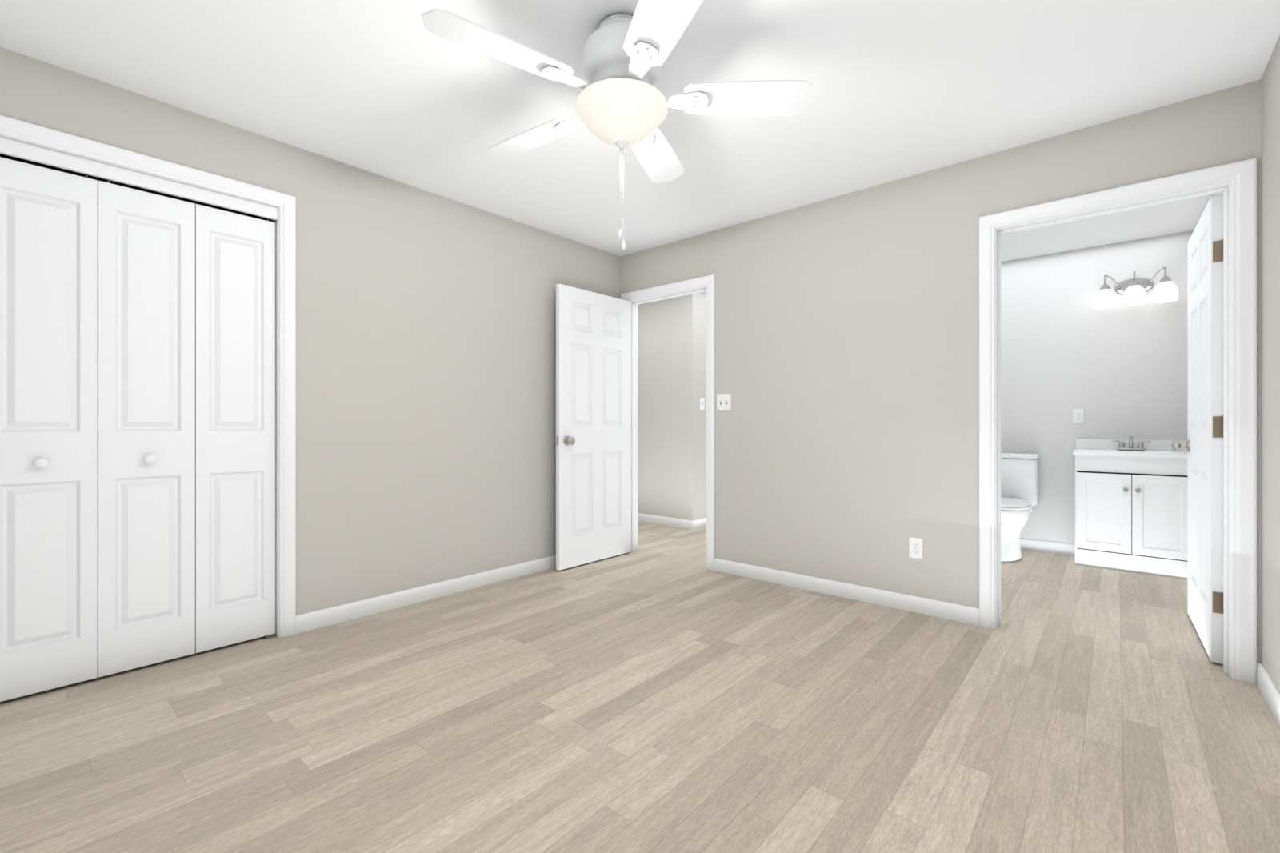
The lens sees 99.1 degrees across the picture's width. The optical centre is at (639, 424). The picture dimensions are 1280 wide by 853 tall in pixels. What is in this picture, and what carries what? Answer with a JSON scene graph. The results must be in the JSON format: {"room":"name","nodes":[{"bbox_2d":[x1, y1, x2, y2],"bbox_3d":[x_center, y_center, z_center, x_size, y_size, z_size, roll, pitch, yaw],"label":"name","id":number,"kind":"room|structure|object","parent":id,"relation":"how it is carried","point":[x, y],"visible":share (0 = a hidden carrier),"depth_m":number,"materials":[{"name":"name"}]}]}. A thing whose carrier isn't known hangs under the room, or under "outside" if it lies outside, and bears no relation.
{"room":"empty bedroom","nodes":[
{"label":"empty bedroom","id":0,"kind":"room"},
{"bbox_2d":[0,153,270,221],"bbox_3d":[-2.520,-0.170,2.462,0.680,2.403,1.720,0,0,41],"label":"door track","id":1,"kind":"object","parent":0,"point":[2,155],"depth_m":2.79,"materials":[{"name":"metal"}]},
{"bbox_2d":[0,47,619,615],"bbox_3d":[-1.495,-0.170,3.028,0.120,2.403,3.920,0,0,41],"label":"wall","id":2,"kind":"structure","parent":0,"point":[426,321],"depth_m":3.08,"materials":[{"name":"paint"}]},
{"bbox_2d":[0,156,275,701],"bbox_3d":[-2.178,0.002,2.193,0.072,2.059,1.234,0,0,41],"label":"closet doors","id":3,"kind":"structure","parent":2,"relation":"in","point":[138,327],"depth_m":2.25,"materials":[{"name":"paint"}]},
{"bbox_2d":[296,512,1279,725],"bbox_3d":[0.072,0.989,3.219,4.990,0.086,6.030,0,0,41],"label":"baseboard","id":4,"kind":"structure","parent":2,"relation":"attached to","point":[306,622],"depth_m":3.21,"materials":[{"name":"paint"}]},
{"bbox_2d":[0,520,1279,852],"bbox_3d":[0.080,1.062,3.212,5.210,0.060,6.270,0,0,41],"label":"floor","id":5,"kind":"structure","parent":0,"point":[648,698],"depth_m":1.83,"materials":[{"name":"brown wood"}]},
{"bbox_2d":[1000,452,1039,562],"bbox_3d":[2.850,0.634,4.297,0.430,0.795,0.729,0,0,41],"label":"toilet","id":6,"kind":"object","parent":5,"relation":"on","point":[1019,471],"visible":0.52,"depth_m":4.30,"materials":[{"name":"ceramic"}]},
{"bbox_2d":[1072,436,1187,579],"bbox_3d":[3.534,0.559,3.926,0.640,0.947,0.402,0,0,41],"label":"vanity","id":7,"kind":"object","parent":5,"relation":"on","point":[1131,494],"visible":0.86,"depth_m":3.82,"materials":[{"name":"paint"}]},
{"bbox_2d":[0,0,1279,262],"bbox_3d":[0.080,-1.401,3.212,5.210,0.060,6.270,0,0,41],"label":"ceiling","id":8,"kind":"structure","parent":0,"point":[902,89],"depth_m":2.17,"materials":[{"name":"paint"}]},
{"bbox_2d":[421,0,813,249],"bbox_3d":[-0.104,-0.988,1.911,1.247,0.767,1.266,0,0,41],"label":"ceiling fan","id":9,"kind":"object","parent":8,"relation":"attached to","point":[622,60],"depth_m":1.81,"materials":[{"name":"white wood"}]},
{"bbox_2d":[637,291,706,520],"bbox_3d":[0.348,-0.170,6.324,1.520,2.403,1.230,0,0,41],"label":"wall","id":10,"kind":"structure","parent":0,"point":[672,332],"depth_m":5.53,"materials":[{"name":"paint"}]},
{"bbox_2d":[700,398,704,409],"bbox_3d":[0.630,-0.203,5.480,0.016,0.115,0.070,0,0,41],"label":"switch","id":11,"kind":"object","parent":10,"relation":"attached to","point":[702,400],"visible":1,"depth_m":5.47,"materials":[{"name":"white plastic"}]},
{"bbox_2d":[620,79,1260,661],"bbox_3d":[1.148,-0.170,3.401,3.610,2.403,0.120,0,0,41],"label":"wall","id":12,"kind":"structure","parent":0,"point":[846,326],"depth_m":3.11,"materials":[{"name":"paint"}]},
{"bbox_2d":[555,284,631,570],"bbox_3d":[-0.328,0.019,4.108,0.172,2.002,0.761,0,0,41],"label":"hall door","id":13,"kind":"structure","parent":12,"relation":"in","point":[593,440],"depth_m":4.06,"materials":[{"name":"paint"}]},
{"bbox_2d":[716,393,731,411],"bbox_3d":[0.581,-0.151,3.806,0.116,0.115,0.016,0,0,41],"label":"switch","id":14,"kind":"object","parent":12,"relation":"attached to","point":[723,401],"visible":1,"depth_m":3.80,"materials":[{"name":"white plastic"}]},
{"bbox_2d":[908,536,923,559],"bbox_3d":[1.514,0.679,2.997,0.070,0.115,0.008,0,0,41],"label":"bedroom outlet","id":15,"kind":"object","parent":12,"relation":"attached to","point":[915,544],"visible":1,"depth_m":2.99,"materials":[{"name":"white plastic"}]},
{"bbox_2d":[1171,193,1223,663],"bbox_3d":[2.709,0.019,2.633,0.172,2.002,0.839,0,0,41],"label":"bathroom door","id":16,"kind":"structure","parent":12,"relation":"in","point":[1204,445],"depth_m":2.48,"materials":[{"name":"paint"}]},
{"bbox_2d":[1000,230,1193,543],"bbox_3d":[3.300,-0.170,4.482,1.790,2.403,0.120,0,0,41],"label":"wall","id":17,"kind":"structure","parent":0,"point":[1126,366],"depth_m":4.27,"materials":[{"name":"paint"}]},
{"bbox_2d":[1072,408,1083,423],"bbox_3d":[3.437,-0.064,4.278,0.070,0.115,0.008,0,0,41],"label":"bathroom outlet","id":18,"kind":"object","parent":17,"relation":"attached to","point":[1078,414],"visible":1,"depth_m":4.28,"materials":[{"name":"white plastic"}]},
{"bbox_2d":[1093,266,1178,309],"bbox_3d":[3.621,-1.000,3.998,0.459,0.252,0.186,0,0,41],"label":"sconce","id":19,"kind":"object","parent":17,"relation":"attached to","point":[1134,290],"visible":1,"depth_m":3.97,"materials":[{"name":"white glass"}]},
{"bbox_2d":[1212,35,1279,692],"bbox_3d":[1.997,-0.170,1.538,0.120,2.403,6.270,0,0,41],"label":"wall","id":20,"kind":"structure","parent":0,"point":[1270,78],"depth_m":2.01,"materials":[{"name":"paint"}]}
]}

